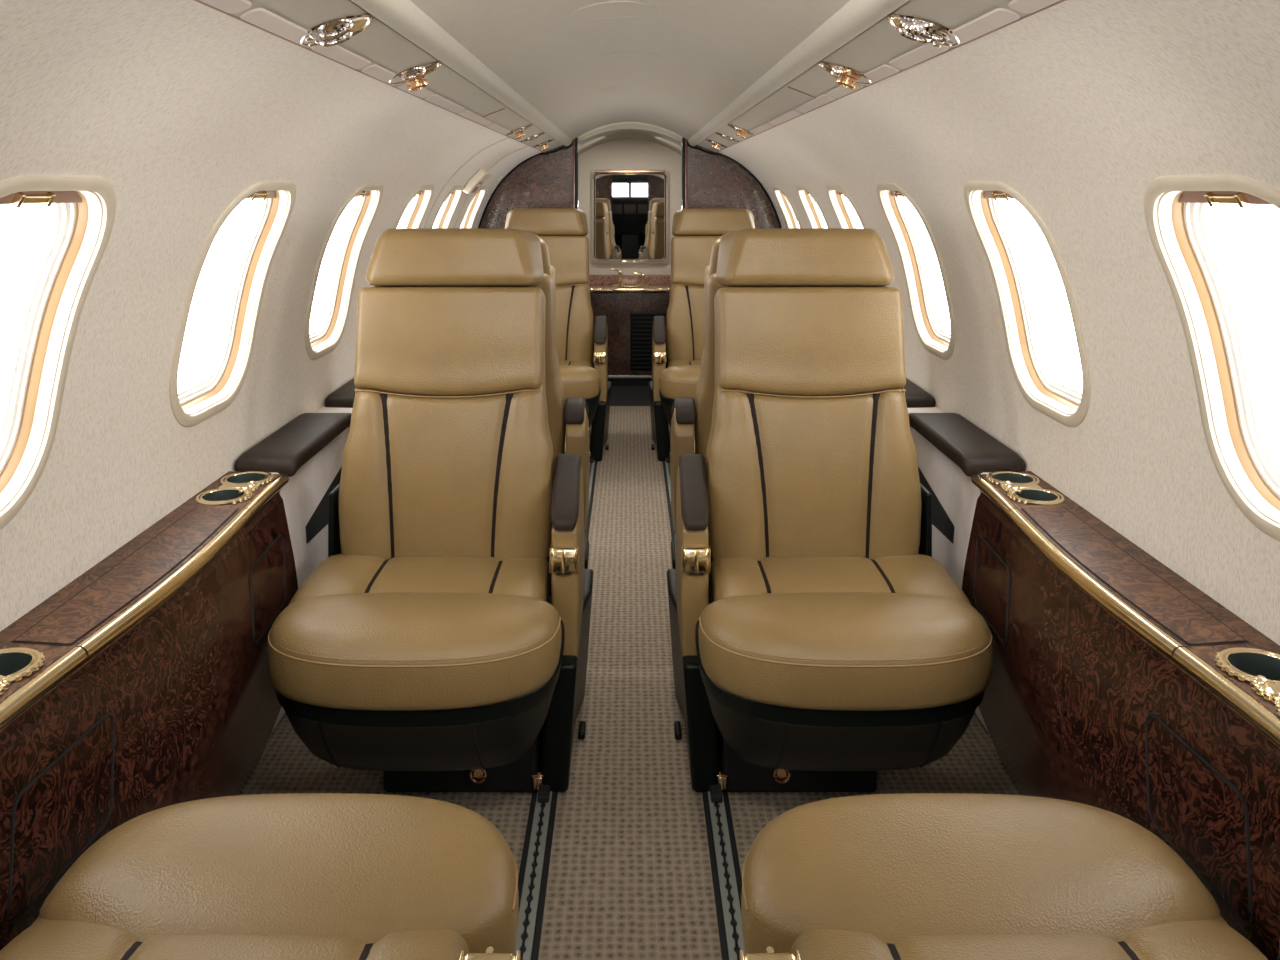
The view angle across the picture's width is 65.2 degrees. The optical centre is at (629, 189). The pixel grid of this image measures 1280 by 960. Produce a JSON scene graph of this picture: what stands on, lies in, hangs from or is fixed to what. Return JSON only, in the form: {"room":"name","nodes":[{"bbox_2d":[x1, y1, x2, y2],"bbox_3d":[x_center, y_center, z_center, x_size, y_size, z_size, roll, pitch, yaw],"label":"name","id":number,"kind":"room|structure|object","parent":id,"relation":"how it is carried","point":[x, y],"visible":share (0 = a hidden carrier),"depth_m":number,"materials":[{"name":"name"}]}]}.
{"room":"aircraft cabin","nodes":[
{"label":"aircraft cabin","id":0,"kind":"room"},
{"bbox_2d":[0,0,541,630],"bbox_3d":[-0.584,0.454,0.415,0.364,1.272,8.630,0,0,0],"label":"wall","id":1,"kind":"structure","parent":0,"point":[183,107],"depth_m":1.42,"materials":[{"name":"plastic"}]},
{"bbox_2d":[0,174,115,529],"bbox_3d":[-0.703,0.194,1.110,0.157,0.422,0.352,0,0,0],"label":"window","id":2,"kind":"structure","parent":1,"relation":"in","point":[86,205],"depth_m":1.25,"materials":[{"name":"beige plastic"}]},
{"bbox_2d":[0,191,81,204],"bbox_3d":[-0.669,0.006,1.110,0.016,0.019,0.236,0,0,0],"label":"shade","id":3,"kind":"object","parent":2,"relation":"attached to","point":[23,197],"depth_m":1.13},
{"bbox_2d":[169,180,295,426],"bbox_3d":[-0.703,0.194,1.780,0.157,0.422,0.352,0,0,0],"label":"window","id":4,"kind":"structure","parent":1,"relation":"in","point":[190,407],"depth_m":1.90,"materials":[{"name":"beige plastic"}]},
{"bbox_2d":[246,191,275,198],"bbox_3d":[-0.669,0.006,1.780,0.016,0.019,0.236,0,0,0],"label":"shade","id":5,"kind":"object","parent":4,"relation":"attached to","point":[260,194],"depth_m":1.80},
{"bbox_2d":[305,183,382,359],"bbox_3d":[-0.703,0.194,2.450,0.157,0.422,0.352,0,0,0],"label":"window","id":6,"kind":"structure","parent":1,"relation":"in","point":[327,338],"depth_m":2.58,"materials":[{"name":"beige plastic"}]},
{"bbox_2d":[194,0,562,151],"bbox_3d":[-0.363,-0.201,0.400,0.101,0.050,8.600,0,0,0],"label":"panel","id":7,"kind":"object","parent":1,"relation":"attached to","point":[378,52],"visible":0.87,"depth_m":1.42,"materials":[{"name":"plastic"}]},
{"bbox_2d":[300,13,373,46],"bbox_3d":[-0.355,-0.193,1.210,0.092,0.040,0.094,0,0,43],"label":"spotlight","id":8,"kind":"object","parent":7,"relation":"attached to","point":[337,30],"visible":0.99,"depth_m":1.20,"materials":[{"name":"silver metal"}]},
{"bbox_2d":[304,33,318,46],"bbox_3d":[-0.383,-0.180,1.198,0.015,0.012,0.037,-21,0,0],"label":"switch","id":9,"kind":"object","parent":8,"relation":"attached to","point":[311,41],"depth_m":1.20,"materials":[{"name":"silver metal"}]},
{"bbox_2d":[389,60,441,91],"bbox_3d":[-0.355,-0.189,1.650,0.092,0.050,0.094,0,0,43],"label":"spotlight","id":10,"kind":"object","parent":7,"relation":"attached to","point":[414,75],"visible":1,"depth_m":1.65,"materials":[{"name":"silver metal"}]},
{"bbox_2d":[506,123,532,138],"bbox_3d":[-0.355,-0.189,3.200,0.092,0.050,0.094,0,0,43],"label":"spotlight","id":11,"kind":"object","parent":7,"relation":"attached to","point":[518,132],"visible":0.99,"depth_m":3.20,"materials":[{"name":"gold metal"}]},
{"bbox_2d":[521,132,544,141],"bbox_3d":[-0.355,-0.195,3.650,0.092,0.038,0.094,0,0,43],"label":"spotlight","id":12,"kind":"object","parent":7,"relation":"attached to","point":[534,136],"visible":1,"depth_m":3.63,"materials":[{"name":"silver metal"}]},
{"bbox_2d":[533,138,553,149],"bbox_3d":[-0.355,-0.189,4.120,0.092,0.050,0.094,0,0,43],"label":"spotlight","id":13,"kind":"object","parent":7,"relation":"attached to","point":[543,145],"visible":0.99,"depth_m":4.12,"materials":[{"name":"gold metal"}]},
{"bbox_2d":[394,185,433,228],"bbox_3d":[-0.703,0.194,3.110,0.157,0.422,0.352,0,0,0],"label":"window","id":14,"kind":"structure","parent":1,"relation":"in","point":[422,196],"depth_m":3.24,"materials":[{"name":"beige plastic"}]},
{"bbox_2d":[430,185,463,227],"bbox_3d":[-0.703,0.194,3.680,0.157,0.422,0.352,0,0,0],"label":"window","id":15,"kind":"structure","parent":1,"relation":"in","point":[451,200],"depth_m":3.81,"materials":[{"name":"white glass"}]},
{"bbox_2d":[351,0,571,145],"bbox_3d":[-0.294,-0.222,0.400,0.047,0.032,8.600,0,0,0],"label":"ceiling light strip","id":16,"kind":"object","parent":1,"relation":"attached to","point":[403,16],"depth_m":1.56,"materials":[{"name":"white plastic"}]},
{"bbox_2d":[424,138,507,226],"bbox_3d":[-0.577,0.164,3.390,0.351,0.693,0.003,0,0,0],"label":"trim","id":17,"kind":"structure","parent":1,"relation":"attached to","point":[506,138],"depth_m":3.39,"materials":[{"name":"beige plastic"}]},
{"bbox_2d":[458,186,486,227],"bbox_3d":[-0.703,0.194,4.300,0.157,0.422,0.352,0,0,0],"label":"window","id":18,"kind":"structure","parent":1,"relation":"in","point":[467,220],"depth_m":4.44,"materials":[{"name":"white glass"}]},
{"bbox_2d":[463,168,490,193],"bbox_3d":[-0.590,-0.034,3.860,0.090,0.097,0.170,0,0,0],"label":"box","id":19,"kind":"object","parent":1,"relation":"attached to","point":[475,182],"visible":1,"depth_m":3.78,"materials":[{"name":"beige plastic"}]},
{"bbox_2d":[454,146,526,227],"bbox_3d":[-0.577,0.164,4.020,0.351,0.693,0.003,0,0,0],"label":"trim","id":20,"kind":"structure","parent":1,"relation":"attached to","point":[526,146],"depth_m":4.02,"materials":[{"name":"beige plastic"}]},
{"bbox_2d":[240,385,1019,959],"bbox_3d":[0.000,1.099,0.953,1.500,0.041,9.705,0,0,0],"label":"floor","id":21,"kind":"structure","parent":0,"point":[630,874],"depth_m":1.83,"materials":[{"name":"carpet"}]},
{"bbox_2d":[0,471,297,950],"bbox_3d":[-0.675,0.801,1.413,0.153,0.558,0.918,0,0,0],"label":"console","id":22,"kind":"object","parent":21,"relation":"on","point":[141,685],"visible":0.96,"depth_m":1.30,"materials":[{"name":"brown wood"}]},
{"bbox_2d":[233,378,358,732],"bbox_3d":[-0.690,0.792,2.336,0.125,0.576,0.922,0,0,0],"label":"side armrest","id":23,"kind":"object","parent":21,"relation":"on","point":[309,449],"visible":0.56,"depth_m":2.03,"materials":[{"name":"plastic"}]},
{"bbox_2d":[478,138,578,228],"bbox_3d":[-0.504,0.416,4.719,0.522,1.326,0.052,0,0,0],"label":"divider","id":24,"kind":"object","parent":21,"relation":"on","point":[549,179],"visible":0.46,"depth_m":4.70,"materials":[{"name":"brown wood"}]},
{"bbox_2d":[515,433,597,959],"bbox_3d":[-0.152,1.077,1.950,0.046,0.006,5.100,0,0,0],"label":"track","id":25,"kind":"object","parent":21,"relation":"on","point":[535,860],"visible":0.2,"depth_m":1.58,"materials":[{"name":"metal"}]},
{"bbox_2d":[0,793,520,959],"bbox_3d":[-0.337,0.692,0.682,0.506,0.774,0.962,0,0,0],"label":"seat","id":26,"kind":"object","parent":25,"relation":"on","point":[292,876],"visible":1,"depth_m":0.98,"materials":[{"name":"beige leather"}]},
{"bbox_2d":[0,917,468,959],"bbox_3d":[-0.371,0.736,0.875,0.437,0.101,0.300,0,0,0],"label":"seat cushion","id":27,"kind":"object","parent":26,"relation":"on","point":[48,938],"depth_m":0.93,"materials":[{"name":"beige leather"}]},
{"bbox_2d":[267,228,592,802],"bbox_3d":[-0.341,0.578,1.875,0.500,1.003,0.758,0,0,2],"label":"seat","id":28,"kind":"object","parent":25,"relation":"on","point":[430,649],"visible":1,"depth_m":1.88,"materials":[{"name":"beige leather"}]},
{"bbox_2d":[289,554,549,604],"bbox_3d":[-0.371,0.736,1.785,0.437,0.101,0.300,0,0,0],"label":"seat cushion","id":29,"kind":"object","parent":28,"relation":"on","point":[520,579],"depth_m":1.78,"materials":[{"name":"beige leather"}]},
{"bbox_2d":[505,208,611,462],"bbox_3d":[-0.341,0.578,4.059,0.500,1.003,0.758,0,0,2],"label":"seat","id":30,"kind":"object","parent":25,"relation":"on","point":[564,231],"visible":0.48,"depth_m":4.10,"materials":[{"name":"beige leather"}]},
{"bbox_2d":[559,360,592,367],"bbox_3d":[-0.371,0.736,3.970,0.437,0.101,0.300,0,0,0],"label":"seat cushion","id":31,"kind":"object","parent":30,"relation":"on","point":[582,363],"depth_m":4.00,"materials":[{"name":"beige leather"}]},
{"bbox_2d":[536,236,589,597],"bbox_3d":[-0.357,0.594,2.646,0.500,0.971,0.758,0,0,-2],"label":"seat","id":32,"kind":"object","parent":25,"relation":"on","point":[568,422],"visible":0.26,"depth_m":2.47,"materials":[{"name":"beige leather"}]},
{"bbox_2d":[590,292,669,384],"bbox_3d":[0.000,0.824,5.593,1.060,0.518,0.185,0,0,0],"label":"vanity cabinet","id":33,"kind":"object","parent":21,"relation":"on","point":[629,316],"visible":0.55,"depth_m":5.51,"materials":[{"name":"brown wood"}]},
{"bbox_2d":[589,275,670,292],"bbox_3d":[0.000,0.524,5.581,1.060,0.080,0.260,0,0,0],"label":"countertop","id":34,"kind":"structure","parent":33,"relation":"on","point":[597,283],"depth_m":5.70,"materials":[{"name":"red stone"}]},
{"bbox_2d":[611,269,622,285],"bbox_3d":[-0.059,0.489,5.604,0.062,0.096,0.084,0,0,-39],"label":"faucet","id":35,"kind":"object","parent":34,"relation":"on","point":[620,274],"visible":1,"depth_m":5.61,"materials":[{"name":"gold metal"}]},
{"bbox_2d":[610,284,649,286],"bbox_3d":[0.000,0.533,5.570,0.222,0.006,0.148,0,0,0],"label":"basin","id":36,"kind":"object","parent":34,"relation":"in","point":[624,285],"depth_m":5.57,"materials":[{"name":"gold metal"}]},
{"bbox_2d":[634,272,646,285],"bbox_3d":[0.071,0.498,5.604,0.062,0.078,0.084,0,0,-39],"label":"faucet","id":37,"kind":"object","parent":34,"relation":"on","point":[643,276],"visible":1,"depth_m":5.61,"materials":[{"name":"gold metal"}]},
{"bbox_2d":[662,433,744,959],"bbox_3d":[0.152,1.077,1.950,0.046,0.006,5.100,0,0,0],"label":"track","id":38,"kind":"object","parent":21,"relation":"on","point":[724,860],"visible":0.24,"depth_m":1.58,"materials":[{"name":"metal"}]},
{"bbox_2d":[670,236,723,597],"bbox_3d":[0.357,0.594,2.646,0.500,0.971,0.758,0,0,2],"label":"seat","id":39,"kind":"object","parent":38,"relation":"on","point":[691,421],"visible":0.22,"depth_m":2.47,"materials":[{"name":"beige leather"}]},
{"bbox_2d":[648,208,754,462],"bbox_3d":[0.341,0.578,4.059,0.500,1.003,0.758,0,0,-2],"label":"seat","id":40,"kind":"object","parent":38,"relation":"on","point":[695,231],"visible":0.48,"depth_m":4.10,"materials":[{"name":"beige leather"}]},
{"bbox_2d":[667,360,700,367],"bbox_3d":[0.371,0.736,3.970,0.437,0.101,0.300,0,0,0],"label":"seat cushion","id":41,"kind":"object","parent":40,"relation":"on","point":[671,363],"depth_m":4.00,"materials":[{"name":"beige leather"}]},
{"bbox_2d":[667,228,992,802],"bbox_3d":[0.341,0.578,1.875,0.500,1.003,0.758,0,0,-2],"label":"seat","id":42,"kind":"object","parent":38,"relation":"on","point":[829,649],"visible":1,"depth_m":1.88,"materials":[{"name":"beige leather"}]},
{"bbox_2d":[710,554,970,604],"bbox_3d":[0.371,0.736,1.785,0.437,0.101,0.300,0,0,0],"label":"seat cushion","id":43,"kind":"object","parent":42,"relation":"on","point":[735,579],"depth_m":1.78,"materials":[{"name":"beige leather"}]},
{"bbox_2d":[739,793,1267,959],"bbox_3d":[0.337,0.692,0.682,0.506,0.774,0.962,0,0,0],"label":"seat","id":44,"kind":"object","parent":38,"relation":"on","point":[909,876],"visible":1,"depth_m":0.98,"materials":[{"name":"beige leather"}]},
{"bbox_2d":[791,917,1267,959],"bbox_3d":[0.371,0.736,0.875,0.437,0.101,0.300,0,0,0],"label":"seat cushion","id":45,"kind":"object","parent":44,"relation":"on","point":[815,938],"depth_m":0.93,"materials":[{"name":"beige leather"}]},
{"bbox_2d":[681,138,781,228],"bbox_3d":[0.504,0.416,4.719,0.522,1.326,0.052,0,0,0],"label":"divider","id":46,"kind":"object","parent":21,"relation":"on","point":[710,179],"visible":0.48,"depth_m":4.70,"materials":[{"name":"brown wood"}]},
{"bbox_2d":[901,378,1026,732],"bbox_3d":[0.690,0.792,2.336,0.125,0.576,0.922,0,0,0],"label":"side armrest","id":47,"kind":"object","parent":21,"relation":"on","point":[950,449],"visible":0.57,"depth_m":2.02,"materials":[{"name":"plastic"}]},
{"bbox_2d":[962,471,1279,959],"bbox_3d":[0.675,0.801,1.413,0.153,0.558,0.918,0,0,0],"label":"console","id":48,"kind":"object","parent":21,"relation":"on","point":[1118,685],"visible":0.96,"depth_m":1.28,"materials":[{"name":"brown wood"}]},
{"bbox_2d":[410,0,849,139],"bbox_3d":[0.000,-0.274,0.410,0.570,0.097,8.620,0,0,0],"label":"ceiling","id":49,"kind":"structure","parent":0,"point":[712,52],"depth_m":2.04,"materials":[{"name":"plastic"}]},
{"bbox_2d":[569,1,657,19],"bbox_3d":[-0.030,-0.315,1.780,0.158,0.016,0.158,0,0,0],"label":"ceiling cover","id":50,"kind":"structure","parent":49,"relation":"attached to","point":[613,9],"depth_m":1.77,"materials":[{"name":"plastic"}]},
{"bbox_2d":[578,124,681,142],"bbox_3d":[0.000,-0.265,4.719,0.570,0.133,0.001,0,0,0],"label":"trim","id":51,"kind":"structure","parent":49,"relation":"attached to","point":[620,126],"depth_m":4.72,"materials":[{"name":"plastic"}]},
{"bbox_2d":[578,139,681,274],"bbox_3d":[0.000,0.360,5.735,1.300,1.450,0.030,0,0,0],"label":"wall","id":52,"kind":"structure","parent":0,"point":[620,153],"depth_m":5.72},
{"bbox_2d":[590,169,669,263],"bbox_3d":[0.000,0.152,5.701,0.452,0.545,0.038,0,0,0],"label":"wall mirror","id":53,"kind":"object","parent":52,"relation":"attached to","point":[630,208],"visible":1,"depth_m":5.70,"materials":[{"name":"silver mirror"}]},
{"bbox_2d":[589,275,670,283],"bbox_3d":[0.000,0.511,5.705,1.060,0.055,0.012,0,0,0],"label":"backsplash","id":54,"kind":"structure","parent":52,"relation":"attached to","point":[593,279],"depth_m":5.70,"materials":[{"name":"stone"}]},
{"bbox_2d":[526,129,733,157],"bbox_3d":[0.000,-0.227,5.230,1.120,0.134,1.020,0,0,0],"label":"ceiling","id":55,"kind":"structure","parent":0,"point":[607,136],"depth_m":5.21,"materials":[{"name":"plastic"}]},
{"bbox_2d":[718,0,1279,959],"bbox_3d":[0.584,0.454,0.415,0.364,1.272,8.630,0,0,0],"label":"wall","id":56,"kind":"structure","parent":0,"point":[1076,107],"depth_m":1.40,"materials":[{"name":"plastic"}]},
{"bbox_2d":[773,186,801,227],"bbox_3d":[0.703,0.194,4.300,0.157,0.422,0.352,0,0,0],"label":"window","id":57,"kind":"structure","parent":56,"relation":"in","point":[792,220],"depth_m":4.44,"materials":[{"name":"white glass"}]},
{"bbox_2d":[688,0,908,145],"bbox_3d":[0.294,-0.222,0.400,0.047,0.032,8.600,0,0,0],"label":"ceiling light strip","id":58,"kind":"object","parent":56,"relation":"attached to","point":[856,16],"depth_m":1.56,"materials":[{"name":"white plastic"}]},
{"bbox_2d":[796,185,829,227],"bbox_3d":[0.703,0.194,3.680,0.157,0.422,0.352,0,0,0],"label":"window","id":59,"kind":"structure","parent":56,"relation":"in","point":[808,200],"depth_m":3.81,"materials":[{"name":"beige plastic"}]},
{"bbox_2d":[826,185,865,228],"bbox_3d":[0.703,0.194,3.110,0.157,0.422,0.352,0,0,0],"label":"window","id":60,"kind":"structure","parent":56,"relation":"in","point":[837,196],"depth_m":3.24,"materials":[{"name":"beige plastic"}]},
{"bbox_2d":[697,0,1065,151],"bbox_3d":[0.363,-0.201,0.400,0.101,0.050,8.600,0,0,0],"label":"panel","id":61,"kind":"object","parent":56,"relation":"attached to","point":[880,52],"visible":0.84,"depth_m":1.42,"materials":[{"name":"plastic"}]},
{"bbox_2d":[706,138,726,149],"bbox_3d":[0.355,-0.189,4.120,0.092,0.050,0.093,0,0,-44],"label":"spotlight","id":62,"kind":"object","parent":61,"relation":"attached to","point":[716,145],"visible":1,"depth_m":4.09,"materials":[{"name":"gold metal"}]},
{"bbox_2d":[715,132,738,141],"bbox_3d":[0.355,-0.195,3.650,0.092,0.038,0.093,0,0,-44],"label":"spotlight","id":63,"kind":"object","parent":61,"relation":"attached to","point":[724,136],"visible":0.99,"depth_m":3.63,"materials":[{"name":"silver metal"}]},
{"bbox_2d":[727,123,753,137],"bbox_3d":[0.355,-0.189,3.200,0.092,0.050,0.093,0,0,-44],"label":"spotlight","id":64,"kind":"object","parent":61,"relation":"attached to","point":[741,132],"visible":0.99,"depth_m":3.17,"materials":[{"name":"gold metal"}]},
{"bbox_2d":[818,60,870,89],"bbox_3d":[0.355,-0.189,1.650,0.092,0.050,0.093,0,0,-44],"label":"spotlight","id":65,"kind":"object","parent":61,"relation":"attached to","point":[847,76],"visible":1,"depth_m":1.62,"materials":[{"name":"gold metal"}]},
{"bbox_2d":[886,13,959,47],"bbox_3d":[0.355,-0.193,1.210,0.092,0.040,0.093,0,0,-44],"label":"spotlight","id":66,"kind":"object","parent":61,"relation":"attached to","point":[916,28],"visible":1,"depth_m":1.20,"materials":[{"name":"silver metal"}]},
{"bbox_2d":[933,40,952,47],"bbox_3d":[0.383,-0.180,1.222,0.015,0.012,0.037,21,0,0],"label":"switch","id":67,"kind":"object","parent":66,"relation":"attached to","point":[936,43],"depth_m":1.21,"materials":[{"name":"silver metal"}]},
{"bbox_2d":[877,183,954,359],"bbox_3d":[0.703,0.194,2.450,0.157,0.422,0.352,0,0,0],"label":"window","id":68,"kind":"structure","parent":56,"relation":"in","point":[932,338],"depth_m":2.58,"materials":[{"name":"beige plastic"}]},
{"bbox_2d":[964,180,1090,426],"bbox_3d":[0.703,0.194,1.780,0.157,0.422,0.352,0,0,0],"label":"window","id":69,"kind":"structure","parent":56,"relation":"in","point":[1069,407],"depth_m":1.90,"materials":[{"name":"beige plastic"}]},
{"bbox_2d":[984,191,1013,198],"bbox_3d":[0.669,0.006,1.780,0.016,0.019,0.236,0,0,0],"label":"shade","id":70,"kind":"object","parent":69,"relation":"attached to","point":[987,194],"depth_m":1.80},
{"bbox_2d":[1144,174,1279,541],"bbox_3d":[0.703,0.194,1.110,0.157,0.422,0.352,0,0,0],"label":"window","id":71,"kind":"structure","parent":56,"relation":"in","point":[1173,205],"depth_m":1.25,"materials":[{"name":"beige plastic"}]},
{"bbox_2d":[1178,191,1271,204],"bbox_3d":[0.669,0.006,1.110,0.016,0.019,0.236,0,0,0],"label":"shade","id":72,"kind":"object","parent":71,"relation":"attached to","point":[1184,197],"depth_m":1.12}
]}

